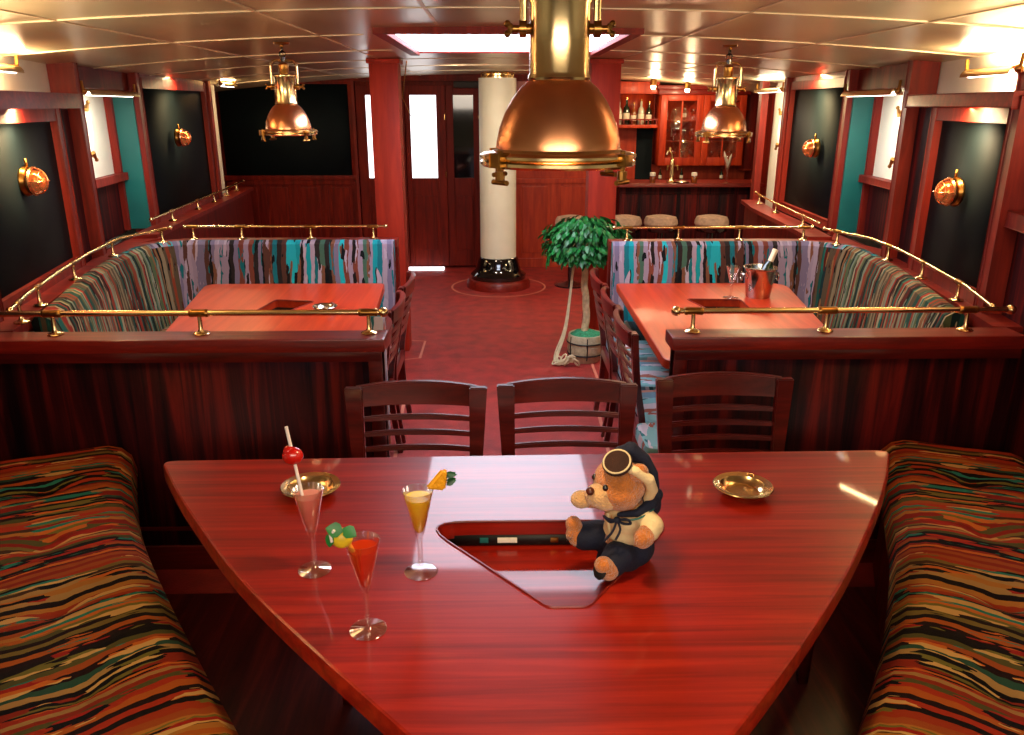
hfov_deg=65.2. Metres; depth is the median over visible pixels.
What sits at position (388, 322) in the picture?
dining chair
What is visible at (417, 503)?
glass
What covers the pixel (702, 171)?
wall
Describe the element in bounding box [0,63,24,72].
hood
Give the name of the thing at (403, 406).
trim
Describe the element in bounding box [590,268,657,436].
dining chair
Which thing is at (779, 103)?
lining
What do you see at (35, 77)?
wall panel
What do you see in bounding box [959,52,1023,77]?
lamp
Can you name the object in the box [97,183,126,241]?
lining
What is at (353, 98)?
door frame
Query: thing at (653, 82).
ceiling spotlight
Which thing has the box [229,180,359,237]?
wall
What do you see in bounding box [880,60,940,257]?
trim
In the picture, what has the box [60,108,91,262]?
wall pier
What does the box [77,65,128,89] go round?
trim
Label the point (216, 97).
wall
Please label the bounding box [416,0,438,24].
trim
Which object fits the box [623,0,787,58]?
trim
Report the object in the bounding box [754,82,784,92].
lamp
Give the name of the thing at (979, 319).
wall
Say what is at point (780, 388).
dining chair
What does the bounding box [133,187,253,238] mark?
trim
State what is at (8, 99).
trim
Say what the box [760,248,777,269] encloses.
wine bottle
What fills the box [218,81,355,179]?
wall panel
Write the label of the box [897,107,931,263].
wall pier
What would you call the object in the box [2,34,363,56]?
trim
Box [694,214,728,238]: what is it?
bar stool
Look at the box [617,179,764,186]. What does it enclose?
countertop
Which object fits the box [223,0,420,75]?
trim
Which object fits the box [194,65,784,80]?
trim
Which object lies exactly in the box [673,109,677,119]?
wine glass
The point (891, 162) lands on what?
porthole
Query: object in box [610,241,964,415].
bench
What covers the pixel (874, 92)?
hood
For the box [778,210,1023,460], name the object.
wall
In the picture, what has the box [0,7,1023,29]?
trim
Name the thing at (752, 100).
upper cabinet
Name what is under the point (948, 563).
bench
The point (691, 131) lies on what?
wine glass
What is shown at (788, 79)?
trim
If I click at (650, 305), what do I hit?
table
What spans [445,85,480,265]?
door
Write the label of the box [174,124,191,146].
lamp
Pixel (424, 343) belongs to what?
trim
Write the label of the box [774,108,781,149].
porthole
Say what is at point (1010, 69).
hood
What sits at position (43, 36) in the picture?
ceiling
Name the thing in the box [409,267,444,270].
trim
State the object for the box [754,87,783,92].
hood
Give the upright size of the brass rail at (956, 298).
0.154 m
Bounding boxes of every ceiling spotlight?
[650,79,656,88]
[684,82,690,92]
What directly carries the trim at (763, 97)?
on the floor
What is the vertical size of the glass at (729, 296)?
0.173 m
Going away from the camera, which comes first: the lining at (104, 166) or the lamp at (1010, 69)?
the lamp at (1010, 69)
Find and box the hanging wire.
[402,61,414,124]
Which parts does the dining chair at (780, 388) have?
leg, crest rail, leg, leg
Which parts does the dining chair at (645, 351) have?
crest rail, leg, leg, seat frame, seat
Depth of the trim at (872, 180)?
4.93 m
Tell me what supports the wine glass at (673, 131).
on the upper cabinet at (668, 98)
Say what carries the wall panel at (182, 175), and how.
attached to the lining
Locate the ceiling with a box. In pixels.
[0,0,1023,91]
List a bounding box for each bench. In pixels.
[0,446,238,734]
[31,239,397,412]
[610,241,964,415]
[857,440,1023,734]
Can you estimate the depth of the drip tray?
8.21 m
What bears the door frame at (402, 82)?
attached to the wall at (702, 171)
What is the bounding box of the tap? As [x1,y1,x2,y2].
[666,147,678,182]
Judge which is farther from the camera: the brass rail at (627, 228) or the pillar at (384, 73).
the pillar at (384, 73)
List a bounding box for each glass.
[282,426,330,577]
[325,522,382,640]
[402,469,456,579]
[671,129,676,140]
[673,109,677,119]
[681,129,686,140]
[689,129,694,140]
[691,109,695,119]
[708,151,713,156]
[721,151,732,182]
[723,265,740,298]
[726,151,731,156]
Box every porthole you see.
[84,100,98,161]
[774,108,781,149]
[888,106,900,167]
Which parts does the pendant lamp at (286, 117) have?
pivot knob, pivot knob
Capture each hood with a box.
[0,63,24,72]
[87,89,139,96]
[217,82,237,86]
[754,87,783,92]
[840,88,902,96]
[959,65,1023,77]
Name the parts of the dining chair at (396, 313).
leg, crest rail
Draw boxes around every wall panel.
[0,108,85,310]
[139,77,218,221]
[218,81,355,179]
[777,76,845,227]
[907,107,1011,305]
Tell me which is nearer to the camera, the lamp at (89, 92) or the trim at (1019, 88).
the trim at (1019, 88)
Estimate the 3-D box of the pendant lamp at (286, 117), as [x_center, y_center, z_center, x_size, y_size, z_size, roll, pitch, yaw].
[-1.093,-1.328,3.859,0.276,0.450,0.276,-3,18,-10]
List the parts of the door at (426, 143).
pane, panel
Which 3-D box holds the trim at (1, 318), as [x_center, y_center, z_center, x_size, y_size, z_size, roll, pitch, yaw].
[-2.040,-0.551,2.948,0.138,0.858,0.078,-4,19,-12]
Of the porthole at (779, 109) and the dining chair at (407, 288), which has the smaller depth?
the dining chair at (407, 288)
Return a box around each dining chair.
[343,380,486,705]
[385,316,391,352]
[387,290,405,452]
[388,270,415,442]
[497,377,637,454]
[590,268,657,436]
[600,286,668,441]
[613,307,656,445]
[655,371,813,683]
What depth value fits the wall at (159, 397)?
2.98 m
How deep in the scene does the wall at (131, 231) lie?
7.45 m
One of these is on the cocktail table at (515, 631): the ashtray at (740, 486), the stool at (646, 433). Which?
the ashtray at (740, 486)
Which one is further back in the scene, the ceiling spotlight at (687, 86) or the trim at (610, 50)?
the ceiling spotlight at (687, 86)
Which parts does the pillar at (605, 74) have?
moulding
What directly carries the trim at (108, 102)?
attached to the wall at (124, 108)
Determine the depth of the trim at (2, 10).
3.15 m
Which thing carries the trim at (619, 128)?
attached to the wall at (702, 171)
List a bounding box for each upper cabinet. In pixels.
[652,85,750,165]
[737,92,758,170]
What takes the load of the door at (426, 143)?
in the wall at (702, 171)
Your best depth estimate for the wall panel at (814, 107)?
5.85 m
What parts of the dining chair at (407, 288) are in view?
leg, seat frame, leg, crest rail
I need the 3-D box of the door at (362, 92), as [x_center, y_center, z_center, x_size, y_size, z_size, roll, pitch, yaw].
[-1.420,-2.070,8.763,0.480,1.930,0.068,0,18,-1]
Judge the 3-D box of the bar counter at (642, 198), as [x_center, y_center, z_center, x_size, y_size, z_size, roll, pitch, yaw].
[1.837,-1.491,8.577,1.540,0.985,0.500,0,18,-1]
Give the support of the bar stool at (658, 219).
on the floor
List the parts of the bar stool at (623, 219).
seat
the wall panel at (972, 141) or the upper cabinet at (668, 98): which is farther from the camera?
the upper cabinet at (668, 98)
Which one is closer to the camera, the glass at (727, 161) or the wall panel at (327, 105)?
the glass at (727, 161)
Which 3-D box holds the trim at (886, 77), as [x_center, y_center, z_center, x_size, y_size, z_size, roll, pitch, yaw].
[2.278,-1.665,4.578,0.280,0.130,0.883,1,18,3]
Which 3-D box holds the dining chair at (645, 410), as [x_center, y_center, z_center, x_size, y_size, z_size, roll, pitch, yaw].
[0.715,0.200,3.595,0.542,0.878,0.469,0,18,-1]
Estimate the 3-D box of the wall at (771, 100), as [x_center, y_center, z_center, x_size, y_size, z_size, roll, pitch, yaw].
[2.886,-2.033,8.440,0.120,2.100,2.600,0,18,-1]
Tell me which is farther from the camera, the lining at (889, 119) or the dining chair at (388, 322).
the lining at (889, 119)
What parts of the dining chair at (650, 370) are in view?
crest rail, leg, seat frame, leg, seat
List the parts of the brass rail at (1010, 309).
knob, post, post, post, knob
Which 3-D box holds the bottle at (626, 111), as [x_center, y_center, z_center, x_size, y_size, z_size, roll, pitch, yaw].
[1.318,-2.955,9.213,0.082,0.300,0.082,13,22,35]
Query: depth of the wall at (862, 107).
5.14 m
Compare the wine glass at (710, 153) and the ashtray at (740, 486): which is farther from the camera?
the wine glass at (710, 153)
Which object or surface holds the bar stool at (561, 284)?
on the floor
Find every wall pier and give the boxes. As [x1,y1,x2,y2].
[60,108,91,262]
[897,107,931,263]
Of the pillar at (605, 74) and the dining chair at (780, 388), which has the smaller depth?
the dining chair at (780, 388)
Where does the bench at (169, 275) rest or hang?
on the floor
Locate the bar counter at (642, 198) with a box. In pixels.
[615,179,764,238]
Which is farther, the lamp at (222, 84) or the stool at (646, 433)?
the lamp at (222, 84)
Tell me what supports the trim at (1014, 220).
attached to the lining at (1014, 294)
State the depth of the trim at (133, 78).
5.33 m
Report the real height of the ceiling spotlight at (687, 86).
0.104 m
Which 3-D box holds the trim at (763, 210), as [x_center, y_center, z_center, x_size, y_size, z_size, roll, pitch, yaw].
[1.976,-1.120,5.963,0.178,0.030,2.062,1,18,4]
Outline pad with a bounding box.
[370,315,390,444]
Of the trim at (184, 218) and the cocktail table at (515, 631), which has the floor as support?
the cocktail table at (515, 631)
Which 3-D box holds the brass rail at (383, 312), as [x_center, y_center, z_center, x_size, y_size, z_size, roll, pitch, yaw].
[-1.567,-0.957,5.413,2.138,0.164,5.296,0,18,-1]
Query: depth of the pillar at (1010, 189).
3.13 m
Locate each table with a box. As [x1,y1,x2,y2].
[163,450,889,734]
[166,283,384,330]
[616,283,822,368]
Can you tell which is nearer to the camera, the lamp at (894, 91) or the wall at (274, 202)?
the lamp at (894, 91)
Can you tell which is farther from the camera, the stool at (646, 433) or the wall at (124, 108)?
the wall at (124, 108)
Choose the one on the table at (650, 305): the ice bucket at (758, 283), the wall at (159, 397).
the ice bucket at (758, 283)
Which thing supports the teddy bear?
on the cocktail table at (515, 631)
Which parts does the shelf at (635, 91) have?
gallery rail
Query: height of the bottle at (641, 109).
0.280 m
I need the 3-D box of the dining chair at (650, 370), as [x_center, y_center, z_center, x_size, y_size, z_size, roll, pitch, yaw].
[0.706,0.057,4.032,0.542,0.878,0.469,0,18,-1]
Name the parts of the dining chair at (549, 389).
leg, crest rail, leg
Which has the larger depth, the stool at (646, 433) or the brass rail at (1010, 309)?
the stool at (646, 433)
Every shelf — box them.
[619,82,659,127]
[666,140,734,142]
[667,120,695,121]
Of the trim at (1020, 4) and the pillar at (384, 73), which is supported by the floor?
the pillar at (384, 73)
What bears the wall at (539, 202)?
attached to the wall at (702, 171)
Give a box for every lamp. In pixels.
[0,55,24,73]
[17,158,50,195]
[80,80,139,96]
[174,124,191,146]
[217,79,237,86]
[259,42,317,141]
[480,0,636,185]
[695,45,751,142]
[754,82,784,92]
[802,134,819,157]
[840,79,902,96]
[933,169,964,206]
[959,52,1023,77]
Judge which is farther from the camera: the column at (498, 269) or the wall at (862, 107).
the column at (498, 269)
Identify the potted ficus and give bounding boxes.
[538,215,632,365]
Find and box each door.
[355,85,376,236]
[404,85,449,265]
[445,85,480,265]
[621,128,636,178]
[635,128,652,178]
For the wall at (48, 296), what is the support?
on the floor
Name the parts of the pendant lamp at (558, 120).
pivot knob, pivot knob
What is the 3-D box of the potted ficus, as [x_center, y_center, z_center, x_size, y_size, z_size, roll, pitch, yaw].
[0.530,-0.545,5.610,0.627,1.038,0.441,-7,19,-20]
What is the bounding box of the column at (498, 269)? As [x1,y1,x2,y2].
[467,71,529,292]
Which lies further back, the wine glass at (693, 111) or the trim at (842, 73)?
the wine glass at (693, 111)
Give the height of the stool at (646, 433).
0.485 m
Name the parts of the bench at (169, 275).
backrest, seat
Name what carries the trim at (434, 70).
attached to the wall at (131, 231)
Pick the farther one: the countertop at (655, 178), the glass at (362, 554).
the countertop at (655, 178)
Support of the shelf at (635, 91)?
attached to the wall at (702, 171)
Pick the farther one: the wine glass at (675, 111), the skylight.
the wine glass at (675, 111)
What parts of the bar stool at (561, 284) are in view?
seat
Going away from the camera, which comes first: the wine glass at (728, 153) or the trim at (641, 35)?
the trim at (641, 35)
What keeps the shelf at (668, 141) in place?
attached to the upper cabinet at (668, 98)
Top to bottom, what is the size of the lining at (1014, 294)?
0.370 m
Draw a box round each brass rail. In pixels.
[0,180,387,336]
[182,224,387,239]
[612,225,814,240]
[671,305,1016,333]
[754,191,820,225]
[822,227,996,306]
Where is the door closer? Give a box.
[453,81,478,87]
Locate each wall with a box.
[0,237,400,379]
[0,327,1023,569]
[106,85,225,248]
[112,97,150,228]
[215,92,226,191]
[217,81,744,265]
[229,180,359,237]
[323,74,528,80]
[516,81,585,266]
[604,239,1023,378]
[744,93,775,203]
[765,86,881,248]
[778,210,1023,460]
[836,97,873,232]
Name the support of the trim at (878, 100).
attached to the wall at (862, 107)
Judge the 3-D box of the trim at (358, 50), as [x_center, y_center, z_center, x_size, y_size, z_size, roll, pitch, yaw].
[-1.688,-1.761,4.601,2.000,0.136,0.014,0,18,-1]
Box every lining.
[83,95,113,177]
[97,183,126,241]
[767,83,784,202]
[860,185,889,244]
[873,89,903,179]
[1001,231,1023,332]
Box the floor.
[155,266,880,734]
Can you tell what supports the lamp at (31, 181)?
attached to the wall panel at (40, 235)
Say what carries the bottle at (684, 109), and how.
on the upper cabinet at (668, 98)
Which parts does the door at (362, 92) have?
pane, panel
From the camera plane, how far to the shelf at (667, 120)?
9.13 m
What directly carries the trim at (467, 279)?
on the floor
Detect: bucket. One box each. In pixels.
[566,329,600,363]
[740,264,779,298]
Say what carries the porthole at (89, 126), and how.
attached to the lining at (104, 166)
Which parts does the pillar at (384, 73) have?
moulding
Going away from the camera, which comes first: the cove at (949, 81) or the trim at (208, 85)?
the cove at (949, 81)
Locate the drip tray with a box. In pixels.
[674,181,689,183]
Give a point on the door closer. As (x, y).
(457, 84)
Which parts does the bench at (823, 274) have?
seat, backrest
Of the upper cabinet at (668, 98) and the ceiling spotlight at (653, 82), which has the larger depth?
the upper cabinet at (668, 98)
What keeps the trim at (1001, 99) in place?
attached to the lining
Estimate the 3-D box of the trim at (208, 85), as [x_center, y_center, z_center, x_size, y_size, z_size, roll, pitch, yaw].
[-2.614,-1.929,6.874,0.138,1.028,0.068,-1,18,-4]
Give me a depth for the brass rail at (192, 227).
4.99 m
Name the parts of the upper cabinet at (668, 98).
door, cornice, door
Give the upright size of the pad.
0.550 m
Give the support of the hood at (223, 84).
attached to the lamp at (222, 84)
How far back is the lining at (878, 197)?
5.03 m
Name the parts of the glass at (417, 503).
glass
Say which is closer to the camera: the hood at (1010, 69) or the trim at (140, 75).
the hood at (1010, 69)
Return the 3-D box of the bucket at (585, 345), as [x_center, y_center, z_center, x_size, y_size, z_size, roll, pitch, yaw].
[0.527,-0.150,5.750,0.275,0.200,0.275,0,18,-1]
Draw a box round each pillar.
[366,58,411,350]
[582,59,623,330]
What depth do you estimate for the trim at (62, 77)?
4.30 m
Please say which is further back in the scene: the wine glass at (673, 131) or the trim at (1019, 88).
the wine glass at (673, 131)
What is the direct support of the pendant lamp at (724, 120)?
hanging from the ceiling
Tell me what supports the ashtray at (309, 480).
on the cocktail table at (515, 631)
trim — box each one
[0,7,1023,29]
[0,9,357,78]
[0,90,84,108]
[0,303,3,322]
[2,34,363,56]
[46,62,106,258]
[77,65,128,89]
[93,50,387,68]
[95,172,128,187]
[103,96,130,229]
[121,72,158,231]
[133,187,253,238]
[139,74,203,82]
[149,58,819,75]
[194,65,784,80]
[204,81,222,198]
[216,70,774,85]
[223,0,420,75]
[393,405,404,456]
[405,340,425,359]
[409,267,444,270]
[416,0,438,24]
[451,279,545,296]
[591,363,598,377]
[598,410,609,452]
[610,50,879,67]
[617,128,620,170]
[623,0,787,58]
[634,3,1023,78]
[641,35,977,56]
[741,200,831,240]
[750,81,769,199]
[772,77,791,209]
[791,71,846,81]
[827,69,869,235]
[856,96,883,233]
[857,63,907,89]
[858,174,890,189]
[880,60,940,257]
[904,89,1023,108]
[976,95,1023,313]
[1003,210,1023,232]
[1014,72,1023,92]
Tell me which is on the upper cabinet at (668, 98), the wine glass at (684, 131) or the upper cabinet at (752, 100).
the wine glass at (684, 131)
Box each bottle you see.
[619,100,621,124]
[622,97,629,124]
[630,102,635,124]
[637,99,643,124]
[645,101,651,124]
[682,104,685,119]
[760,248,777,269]
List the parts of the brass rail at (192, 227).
post, post, post, post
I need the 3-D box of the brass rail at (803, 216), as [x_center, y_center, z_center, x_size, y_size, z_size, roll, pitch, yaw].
[1.998,-1.173,5.943,0.071,0.083,1.885,1,18,4]
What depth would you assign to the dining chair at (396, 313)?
3.85 m
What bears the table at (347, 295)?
on the floor
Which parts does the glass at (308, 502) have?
glass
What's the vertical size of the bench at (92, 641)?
0.720 m
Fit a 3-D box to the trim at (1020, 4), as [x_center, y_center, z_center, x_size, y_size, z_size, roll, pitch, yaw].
[1.402,-1.275,3.029,0.014,0.008,11.500,0,18,-1]
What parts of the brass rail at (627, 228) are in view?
post, post, post, post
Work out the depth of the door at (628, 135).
9.47 m
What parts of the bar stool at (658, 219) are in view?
seat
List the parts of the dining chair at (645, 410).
crest rail, leg, seat frame, leg, seat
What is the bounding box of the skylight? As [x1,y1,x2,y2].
[372,26,644,55]
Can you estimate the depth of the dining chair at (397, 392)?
2.66 m
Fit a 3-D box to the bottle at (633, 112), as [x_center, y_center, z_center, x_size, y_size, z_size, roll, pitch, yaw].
[1.398,-2.919,9.195,0.066,0.243,0.066,-17,25,-42]
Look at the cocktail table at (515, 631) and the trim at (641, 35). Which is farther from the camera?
the trim at (641, 35)
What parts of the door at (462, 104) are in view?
pane, panel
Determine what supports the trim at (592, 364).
attached to the wall at (979, 319)
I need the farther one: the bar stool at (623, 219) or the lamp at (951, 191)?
the bar stool at (623, 219)
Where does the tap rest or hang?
on the bar counter at (642, 198)
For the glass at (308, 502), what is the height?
0.350 m
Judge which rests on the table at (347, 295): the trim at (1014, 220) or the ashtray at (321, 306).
the ashtray at (321, 306)
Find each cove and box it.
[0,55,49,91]
[937,49,1023,93]
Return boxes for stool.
[554,215,582,288]
[615,214,641,238]
[635,423,657,452]
[644,214,677,238]
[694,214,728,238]
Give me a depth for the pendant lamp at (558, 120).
1.32 m
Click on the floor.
(264, 687)
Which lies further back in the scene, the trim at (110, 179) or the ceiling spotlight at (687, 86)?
the ceiling spotlight at (687, 86)
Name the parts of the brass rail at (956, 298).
post, post, post, post, knob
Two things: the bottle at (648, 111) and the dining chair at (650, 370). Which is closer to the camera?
the dining chair at (650, 370)
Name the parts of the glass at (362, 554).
glass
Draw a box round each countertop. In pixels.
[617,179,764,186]
[628,178,744,179]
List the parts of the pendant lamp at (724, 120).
pivot knob, pivot knob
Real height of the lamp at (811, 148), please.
0.164 m
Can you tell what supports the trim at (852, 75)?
on the wall at (862, 107)
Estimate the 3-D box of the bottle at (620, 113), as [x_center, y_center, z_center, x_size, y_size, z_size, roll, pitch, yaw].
[1.228,-2.931,9.187,0.074,0.272,0.074,-7,20,-21]
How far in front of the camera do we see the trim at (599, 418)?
4.62 m
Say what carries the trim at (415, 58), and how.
attached to the wall at (131, 231)
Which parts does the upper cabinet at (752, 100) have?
door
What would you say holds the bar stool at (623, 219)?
on the floor
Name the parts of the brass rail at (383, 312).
post, post, post, post, brass rail, post, post, post, brass rail, post, post, knob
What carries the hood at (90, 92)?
attached to the lamp at (89, 92)
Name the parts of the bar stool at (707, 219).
seat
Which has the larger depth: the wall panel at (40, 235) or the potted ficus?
the potted ficus
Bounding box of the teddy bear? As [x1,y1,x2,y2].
[566,441,663,580]
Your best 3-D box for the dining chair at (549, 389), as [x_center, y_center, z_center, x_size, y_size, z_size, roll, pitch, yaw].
[0.187,0.532,2.584,0.469,0.878,0.542,0,18,-1]
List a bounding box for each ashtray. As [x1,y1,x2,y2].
[280,472,340,498]
[312,302,337,309]
[713,472,773,501]
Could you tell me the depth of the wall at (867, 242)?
7.50 m
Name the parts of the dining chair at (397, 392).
leg, leg, crest rail, leg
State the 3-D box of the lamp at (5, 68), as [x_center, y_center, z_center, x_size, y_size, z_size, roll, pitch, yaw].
[-2.164,-1.280,3.350,0.068,0.080,0.496,-3,18,-10]
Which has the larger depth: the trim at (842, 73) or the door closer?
the door closer
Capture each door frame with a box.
[350,81,363,236]
[401,81,410,266]

